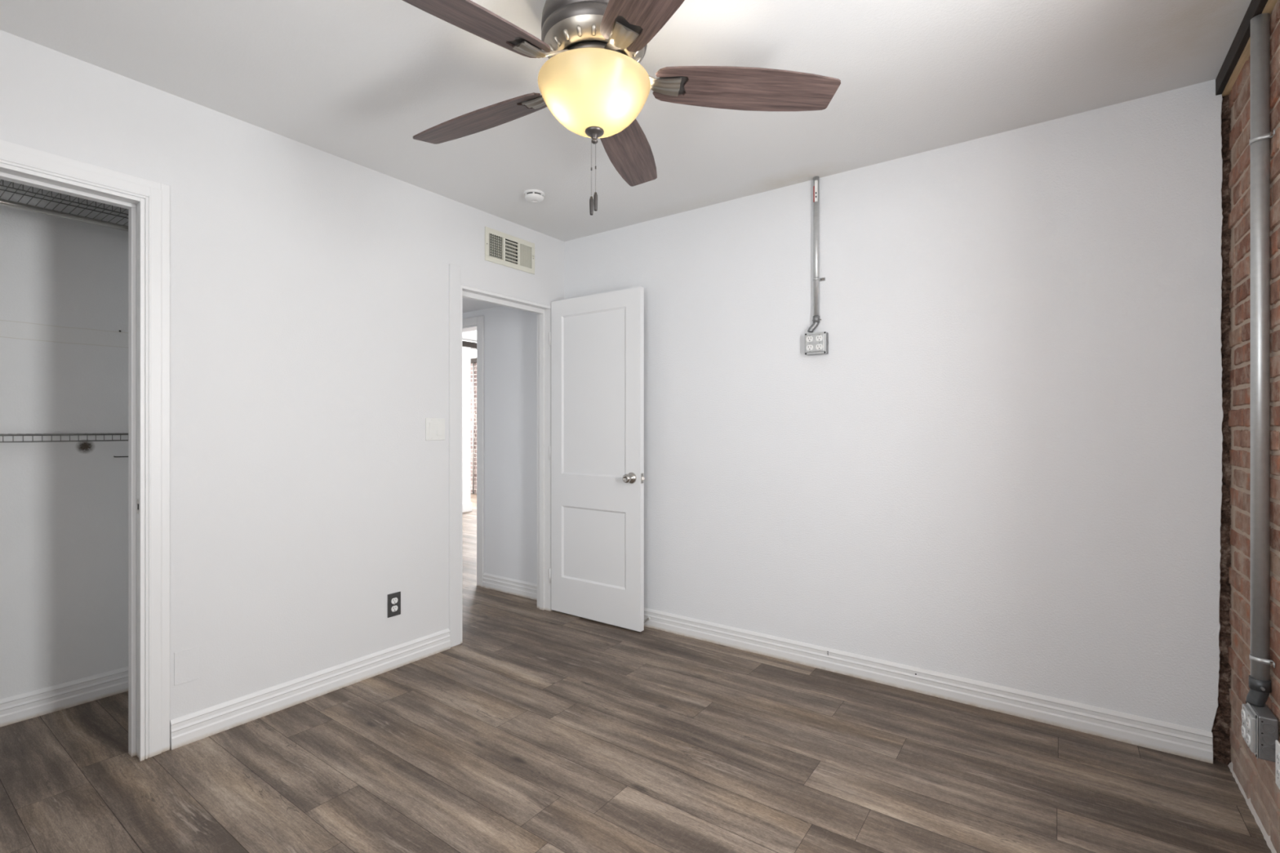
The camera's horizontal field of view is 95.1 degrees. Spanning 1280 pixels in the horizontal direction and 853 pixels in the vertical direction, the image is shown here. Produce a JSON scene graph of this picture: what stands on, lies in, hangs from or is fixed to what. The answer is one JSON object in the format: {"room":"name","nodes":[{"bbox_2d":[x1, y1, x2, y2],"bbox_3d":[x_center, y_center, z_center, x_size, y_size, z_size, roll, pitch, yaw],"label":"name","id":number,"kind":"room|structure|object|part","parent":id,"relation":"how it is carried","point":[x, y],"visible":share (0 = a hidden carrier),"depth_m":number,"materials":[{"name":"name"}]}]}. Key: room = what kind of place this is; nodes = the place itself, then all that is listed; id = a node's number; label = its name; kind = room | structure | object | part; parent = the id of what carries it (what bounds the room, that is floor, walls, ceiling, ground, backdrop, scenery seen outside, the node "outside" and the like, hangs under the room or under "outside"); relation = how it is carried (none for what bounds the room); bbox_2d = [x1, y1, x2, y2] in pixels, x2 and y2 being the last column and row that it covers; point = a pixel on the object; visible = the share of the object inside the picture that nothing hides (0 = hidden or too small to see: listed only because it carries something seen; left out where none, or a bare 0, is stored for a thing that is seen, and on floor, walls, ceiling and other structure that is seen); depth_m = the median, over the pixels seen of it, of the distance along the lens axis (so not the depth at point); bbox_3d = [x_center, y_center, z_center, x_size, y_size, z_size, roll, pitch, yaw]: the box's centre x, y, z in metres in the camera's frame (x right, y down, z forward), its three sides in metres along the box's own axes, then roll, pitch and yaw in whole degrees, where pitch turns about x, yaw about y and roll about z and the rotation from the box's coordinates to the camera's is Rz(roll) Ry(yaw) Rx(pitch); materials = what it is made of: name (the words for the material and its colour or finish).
{"room":"empty bedroom","nodes":[
{"label":"empty bedroom","id":0,"kind":"room"},
{"bbox_2d":[0,179,128,699],"bbox_3d":[-2.677,-0.023,2.273,0.100,2.440,1.200,0,0,36],"label":"wall","id":1,"kind":"structure","parent":0,"point":[64,282],"depth_m":2.49,"materials":[{"name":"paint"}]},
{"bbox_2d":[0,666,128,727],"bbox_3d":[-2.620,1.144,2.254,0.016,0.106,1.075,0,0,36],"label":"baseboard","id":2,"kind":"structure","parent":1,"relation":"attached to","point":[25,706],"depth_m":2.48,"materials":[{"name":"paint"}]},
{"bbox_2d":[0,432,128,442],"bbox_3d":[-2.500,0.041,2.167,0.301,0.031,1.066,0,0,36],"label":"wire shelf","id":3,"kind":"object","parent":1,"relation":"attached to","point":[123,433],"visible":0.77,"depth_m":2.29,"materials":[{"name":"white metal"}]},
{"bbox_2d":[0,179,128,225],"bbox_3d":[-2.500,-0.899,2.167,0.301,0.034,1.066,0,0,36],"label":"wire shelf","id":4,"kind":"object","parent":1,"relation":"attached to","point":[18,188],"visible":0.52,"depth_m":2.35,"materials":[{"name":"white metal"}]},
{"bbox_2d":[0,29,564,719],"bbox_3d":[-1.518,0.477,2.601,0.115,3.440,3.320,0,0,36],"label":"wall","id":5,"kind":"structure","parent":0,"point":[309,286],"depth_m":2.51,"materials":[{"name":"paint"}]},
{"bbox_2d":[0,139,169,761],"bbox_3d":[-2.083,0.150,1.798,0.135,2.094,1.001,0,0,36],"label":"trim","id":6,"kind":"structure","parent":5,"relation":"attached to","point":[147,201],"depth_m":2.12,"materials":[{"name":"paint"}]},
{"bbox_3d":[-1.810,0.287,2.112,0.030,0.050,0.003,0,0,36],"label":"strike plate","id":7,"kind":"part","parent":6,"relation":"part of","materials":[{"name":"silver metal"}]},
{"bbox_2d":[173,646,199,685],"bbox_3d":[-1.719,0.905,2.218,0.004,0.124,0.077,0,0,36],"label":"blank cover plate","id":8,"kind":"object","parent":5,"relation":"attached to","point":[186,662],"visible":1,"depth_m":2.22,"materials":[{"name":"paint"}]},
{"bbox_2d":[169,628,450,750],"bbox_3d":[-1.387,1.144,2.671,0.016,0.106,1.223,0,0,36],"label":"baseboard","id":9,"kind":"structure","parent":5,"relation":"attached to","point":[194,726],"depth_m":2.53,"materials":[{"name":"paint"}]},
{"bbox_2d":[387,591,400,617],"bbox_3d":[-1.222,0.882,2.910,0.008,0.115,0.070,0,0,36],"label":"wall outlet","id":10,"kind":"object","parent":5,"relation":"attached to","point":[393,599],"visible":1,"depth_m":2.91,"materials":[{"name":"black plastic"}]},
{"bbox_2d":[391,605,397,612],"bbox_3d":[-1.220,0.901,2.909,0.003,0.027,0.034,0,0,36],"label":"receptacle","id":11,"kind":"object","parent":10,"relation":"attached to","point":[393,608],"depth_m":2.91,"materials":[{"name":"white plastic"}]},
{"bbox_2d":[391,597,397,604],"bbox_3d":[-1.220,0.863,2.909,0.003,0.027,0.034,0,0,36],"label":"receptacle","id":12,"kind":"object","parent":10,"relation":"attached to","point":[393,600],"depth_m":2.91,"materials":[{"name":"white plastic"}]},
{"bbox_2d":[425,417,444,440],"bbox_3d":[-1.083,0.010,3.101,0.012,0.117,0.116,0,0,36],"label":"light switch","id":13,"kind":"object","parent":5,"relation":"attached to","point":[434,427],"visible":1,"depth_m":3.10,"materials":[{"name":"beige plastic"}]},
{"bbox_2d":[448,263,553,647],"bbox_3d":[-0.821,0.154,3.582,0.133,2.085,0.911,0,0,36],"label":"trim","id":14,"kind":"structure","parent":5,"relation":"attached to","point":[458,290],"depth_m":3.38,"materials":[{"name":"paint"}]},
{"bbox_2d":[484,226,534,274],"bbox_3d":[-0.797,-1.061,3.543,0.077,0.194,0.390,0,0,36],"label":"air vent","id":15,"kind":"object","parent":5,"relation":"in","point":[500,248],"visible":1,"depth_m":3.53,"materials":[{"name":"beige metal"}]},
{"bbox_2d":[549,286,644,631],"bbox_3d":[-0.280,0.185,3.604,0.735,2.000,0.152,0,0,36],"label":"door","id":16,"kind":"structure","parent":5,"relation":"in","point":[597,340],"depth_m":3.58,"materials":[{"name":"paint"}]},
{"bbox_3d":[-0.067,0.297,3.398,0.067,0.067,0.064,0,0,36],"label":"knob","id":17,"kind":"part","parent":16,"relation":"part of","materials":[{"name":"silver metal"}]},
{"bbox_3d":[0.017,0.297,3.398,0.012,0.058,0.025,0,0,36],"label":"latch plate","id":18,"kind":"part","parent":16,"relation":"part of","materials":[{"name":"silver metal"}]},
{"bbox_2d":[462,346,471,503],"bbox_3d":[-3.139,0.032,7.388,0.120,2.330,2.355,0,0,36],"label":"wall partition","id":19,"kind":"structure","parent":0,"point":[466,351],"depth_m":8.25,"materials":[{"name":"paint"}]},
{"bbox_2d":[462,502,471,512],"bbox_3d":[-3.129,1.132,7.390,0.135,0.130,2.370,0,0,36],"label":"baseboard","id":20,"kind":"structure","parent":19,"relation":"attached to","point":[466,507],"depth_m":8.24,"materials":[{"name":"paint"}]},
{"bbox_2d":[462,340,476,349],"bbox_3d":[-2.697,-1.173,8.007,0.120,0.080,3.875,0,0,36],"label":"beam","id":21,"kind":"structure","parent":19,"relation":"on","point":[473,345],"depth_m":8.30,"materials":[{"name":"brown wood"}]},
{"bbox_2d":[471,363,476,493],"bbox_3d":[0.017,-0.024,8.605,11.205,2.442,0.245,0,0,36],"label":"wall","id":22,"kind":"structure","parent":0,"point":[475,364],"depth_m":10.62,"materials":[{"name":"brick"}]},
{"bbox_2d":[472,363,474,493],"bbox_3d":[-3.020,0.017,10.600,0.027,2.360,0.028,0,0,36],"label":"conduit","id":23,"kind":"object","parent":22,"relation":"attached to","point":[473,363],"visible":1,"depth_m":10.59,"materials":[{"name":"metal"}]},
{"bbox_2d":[471,358,476,363],"bbox_3d":[-0.109,-1.203,8.515,11.100,0.080,0.042,0,0,36],"label":"trim","id":24,"kind":"structure","parent":22,"relation":"attached to","point":[473,360],"depth_m":10.55,"materials":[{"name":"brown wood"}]},
{"bbox_2d":[462,297,500,312],"bbox_3d":[-1.631,-0.925,4.077,1.785,0.075,1.050,0,0,36],"label":"ceiling","id":25,"kind":"structure","parent":0,"point":[468,304],"depth_m":4.27,"materials":[{"name":"paint"}]},
{"bbox_2d":[0,0,1251,358],"bbox_3d":[-2.136,-1.293,5.550,11.450,0.100,7.640,0,0,36],"label":"ceiling","id":26,"kind":"structure","parent":0,"point":[354,81],"depth_m":2.06,"materials":[{"name":"paint"}]},
{"bbox_2d":[524,189,544,203],"bbox_3d":[-0.562,-1.223,3.109,0.110,0.040,0.110,0,0,36],"label":"smoke detector","id":27,"kind":"object","parent":26,"relation":"attached to","point":[534,196],"visible":1,"depth_m":3.08,"materials":[{"name":"white plastic"}]},
{"bbox_2d":[402,0,840,215],"bbox_3d":[-0.171,-0.924,1.682,1.352,0.637,1.376,0,0,36],"label":"ceiling fan","id":28,"kind":"object","parent":26,"relation":"hanging from","point":[593,80],"visible":1,"depth_m":1.61,"materials":[{"name":"brown wood"}]},
{"bbox_3d":[-0.458,-0.993,1.375,0.542,0.006,0.153,0,14,-42],"label":"blade","id":29,"kind":"part","parent":28,"relation":"part of","materials":[{"name":"brown wood"}]},
{"bbox_3d":[-0.514,-0.993,1.893,0.542,0.006,0.153,0,14,30],"label":"blade","id":30,"kind":"part","parent":28,"relation":"part of","materials":[{"name":"brown wood"}]},
{"bbox_3d":[-0.138,-0.742,1.668,0.004,0.165,0.004,0,0,13],"label":"pull chain","id":31,"kind":"part","parent":28,"relation":"part of","materials":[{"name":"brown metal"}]},
{"bbox_3d":[-0.130,-0.914,1.672,0.320,0.136,0.320,0,0,36],"label":"lamp shade","id":32,"kind":"part","parent":28,"relation":"part of","materials":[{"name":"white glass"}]},
{"bbox_3d":[-0.126,-0.747,1.668,0.004,0.151,0.004,0,0,13],"label":"pull chain","id":33,"kind":"part","parent":28,"relation":"part of","materials":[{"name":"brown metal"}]},
{"bbox_3d":[-0.039,-0.993,2.106,0.153,0.006,0.542,-14,-3,12],"label":"blade","id":34,"kind":"part","parent":28,"relation":"part of","materials":[{"name":"brown wood"}]},
{"bbox_3d":[0.051,-0.993,1.268,0.153,0.006,0.542,15,-6,-23],"label":"blade","id":35,"kind":"part","parent":28,"relation":"part of","materials":[{"name":"brown wood"}]},
{"bbox_3d":[0.311,-0.993,1.720,0.542,0.006,0.153,0,-14,-6],"label":"blade","id":36,"kind":"part","parent":28,"relation":"part of","materials":[{"name":"brown wood"}]},
{"bbox_2d":[0,493,1271,852],"bbox_3d":[-2.171,1.227,5.587,11.150,0.060,7.420,0,0,36],"label":"floor","id":37,"kind":"structure","parent":0,"point":[540,731],"depth_m":2.07,"materials":[{"name":"brown wood"}]},
{"bbox_2d":[462,79,1223,732],"bbox_3d":[0.145,0.477,3.523,5.080,3.440,0.115,0,0,36],"label":"wall","id":38,"kind":"structure","parent":0,"point":[1001,464],"depth_m":2.57,"materials":[{"name":"paint"}]},
{"bbox_2d":[462,315,484,586],"bbox_3d":[-1.530,0.179,4.708,0.955,2.035,0.134,0,0,36],"label":"trim","id":39,"kind":"structure","parent":38,"relation":"attached to","point":[475,323],"depth_m":4.40,"materials":[{"name":"paint"}]},
{"bbox_2d":[482,573,537,599],"bbox_3d":[-0.894,1.144,4.185,0.688,0.106,0.016,0,0,36],"label":"baseboard","id":40,"kind":"structure","parent":38,"relation":"attached to","point":[508,585],"depth_m":4.21,"materials":[{"name":"paint"}]},
{"bbox_2d":[807,176,825,332],"bbox_3d":[0.876,-0.858,2.910,0.085,0.769,0.036,0,0,5],"label":"conduit","id":41,"kind":"object","parent":38,"relation":"attached to","point":[816,278],"visible":1,"depth_m":2.90,"materials":[{"name":"metal"}]},
{"bbox_2d":[804,331,828,355],"bbox_3d":[0.873,-0.415,2.899,0.109,0.107,0.053,0,0,36],"label":"outlet box","id":42,"kind":"object","parent":38,"relation":"attached to","point":[815,343],"visible":1,"depth_m":2.88,"materials":[{"name":"metal"}]},
{"bbox_2d":[806,344,813,350],"bbox_3d":[0.839,-0.394,2.893,0.034,0.027,0.003,0,0,36],"label":"receptacle","id":43,"kind":"object","parent":42,"relation":"attached to","point":[809,347],"depth_m":2.89,"materials":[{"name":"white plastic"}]},
{"bbox_2d":[806,336,813,342],"bbox_3d":[0.839,-0.436,2.893,0.034,0.027,0.003,0,0,36],"label":"receptacle","id":44,"kind":"object","parent":42,"relation":"attached to","point":[809,339],"depth_m":2.89,"materials":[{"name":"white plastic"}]},
{"bbox_2d":[815,343,822,350],"bbox_3d":[0.878,-0.394,2.865,0.034,0.027,0.003,0,0,36],"label":"receptacle","id":45,"kind":"object","parent":42,"relation":"attached to","point":[818,346],"depth_m":2.86,"materials":[{"name":"white plastic"}]},
{"bbox_2d":[815,335,822,341],"bbox_3d":[0.878,-0.436,2.865,0.034,0.027,0.003,0,0,36],"label":"receptacle","id":46,"kind":"object","parent":42,"relation":"attached to","point":[818,338],"depth_m":2.86,"materials":[{"name":"white plastic"}]},
{"bbox_2d":[644,608,1213,764],"bbox_3d":[0.765,1.144,2.999,3.138,0.106,0.016,0,0,36],"label":"baseboard","id":47,"kind":"structure","parent":38,"relation":"attached to","point":[1159,735],"depth_m":2.54,"materials":[{"name":"paint"}]},
{"bbox_2d":[1211,94,1231,764],"bbox_3d":[2.071,-0.023,2.098,0.102,2.440,0.025,0,0,41],"label":"trim","id":48,"kind":"structure","parent":38,"relation":"attached to","point":[1220,729],"depth_m":2.08,"materials":[{"name":"wood"}]},
{"bbox_2d":[1227,0,1279,852],"bbox_3d":[1.230,-0.024,0.667,0.245,2.442,3.375,0,0,36],"label":"wall","id":49,"kind":"structure","parent":0,"point":[1256,777],"depth_m":1.88,"materials":[{"name":"brick"}]},
{"bbox_2d":[1215,0,1267,95],"bbox_3d":[1.099,-1.214,0.737,0.017,0.059,3.332,0,0,36],"label":"board","id":50,"kind":"object","parent":49,"relation":"attached to","point":[1255,7],"visible":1,"depth_m":1.84,"materials":[{"name":"brown wood"}]},
{"bbox_2d":[1222,0,1277,96],"bbox_3d":[1.116,-1.212,0.725,0.024,0.063,3.332,0,0,36],"label":"strip","id":51,"kind":"object","parent":49,"relation":"attached to","point":[1270,4],"visible":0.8,"depth_m":1.88,"materials":[{"name":"brown wood"}]},
{"bbox_2d":[1227,761,1276,852],"bbox_3d":[1.127,1.186,0.728,0.013,0.022,3.288,0,0,36],"label":"trim","id":52,"kind":"structure","parent":49,"relation":"attached to","point":[1267,838],"depth_m":1.80,"materials":[{"name":"white wood"}]},
{"bbox_2d":[1241,702,1278,762],"bbox_3d":[1.758,0.860,1.663,0.055,0.120,0.122,0,0,36],"label":"outlet box","id":53,"kind":"object","parent":49,"relation":"attached to","point":[1260,726],"visible":0.98,"depth_m":1.62,"materials":[{"name":"metal"}]},
{"bbox_2d":[1241,725,1245,737],"bbox_3d":[1.752,0.884,1.700,0.003,0.027,0.034,0,0,36],"label":"receptacle","id":54,"kind":"object","parent":53,"relation":"attached to","point":[1243,727],"depth_m":1.69,"materials":[{"name":"white plastic"}]},
{"bbox_2d":[1241,709,1245,721],"bbox_3d":[1.752,0.836,1.700,0.003,0.027,0.034,0,0,36],"label":"receptacle","id":55,"kind":"object","parent":53,"relation":"attached to","point":[1243,711],"depth_m":1.69,"materials":[{"name":"white plastic"}]},
{"bbox_2d":[1245,733,1250,746],"bbox_3d":[1.721,0.884,1.656,0.003,0.027,0.034,0,0,36],"label":"receptacle","id":56,"kind":"object","parent":53,"relation":"attached to","point":[1247,735],"depth_m":1.65,"materials":[{"name":"white plastic"}]},
{"bbox_2d":[1245,716,1250,728],"bbox_3d":[1.721,0.836,1.656,0.003,0.027,0.034,0,0,36],"label":"receptacle","id":57,"kind":"object","parent":53,"relation":"attached to","point":[1247,718],"depth_m":1.66,"materials":[{"name":"white plastic"}]},
{"bbox_2d":[1245,13,1275,706],"bbox_3d":[1.778,-0.191,1.679,0.051,1.981,0.073,0,0,36],"label":"conduit","id":58,"kind":"object","parent":49,"relation":"attached to","point":[1260,682],"visible":1,"depth_m":1.67,"materials":[{"name":"metal"}]},
{"bbox_2d":[1275,740,1279,789],"bbox_3d":[1.635,0.872,1.471,0.034,0.114,0.116,0,0,36],"label":"outlet","id":59,"kind":"object","parent":49,"relation":"attached to","point":[1277,744],"visible":1,"depth_m":1.50,"materials":[{"name":"white plastic"}]},
{"bbox_2d":[1275,768,1279,782],"bbox_3d":[1.637,0.891,1.499,0.003,0.027,0.034,0,0,36],"label":"receptacle","id":60,"kind":"object","parent":59,"relation":"attached to","point":[1277,770],"depth_m":1.50,"materials":[{"name":"white plastic"}]},
{"bbox_2d":[1275,752,1279,767],"bbox_3d":[1.637,0.853,1.499,0.003,0.027,0.034,0,0,36],"label":"receptacle","id":61,"kind":"object","parent":59,"relation":"attached to","point":[1277,754],"depth_m":1.50,"materials":[{"name":"white plastic"}]},
{"bbox_3d":[-2.024,-0.023,2.547,0.645,2.440,0.095,0,0,36],"label":"wall","id":62,"kind":"structure","parent":0,"visible":0},
{"bbox_2d":[0,198,128,231],"bbox_3d":[-2.413,-0.837,2.110,0.044,0.044,1.070,0,0,36],"label":"closet rod","id":63,"kind":"object","parent":62,"relation":"attached to","point":[2,202],"visible":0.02,"depth_m":2.30,"materials":[{"name":"metal"}]}
]}

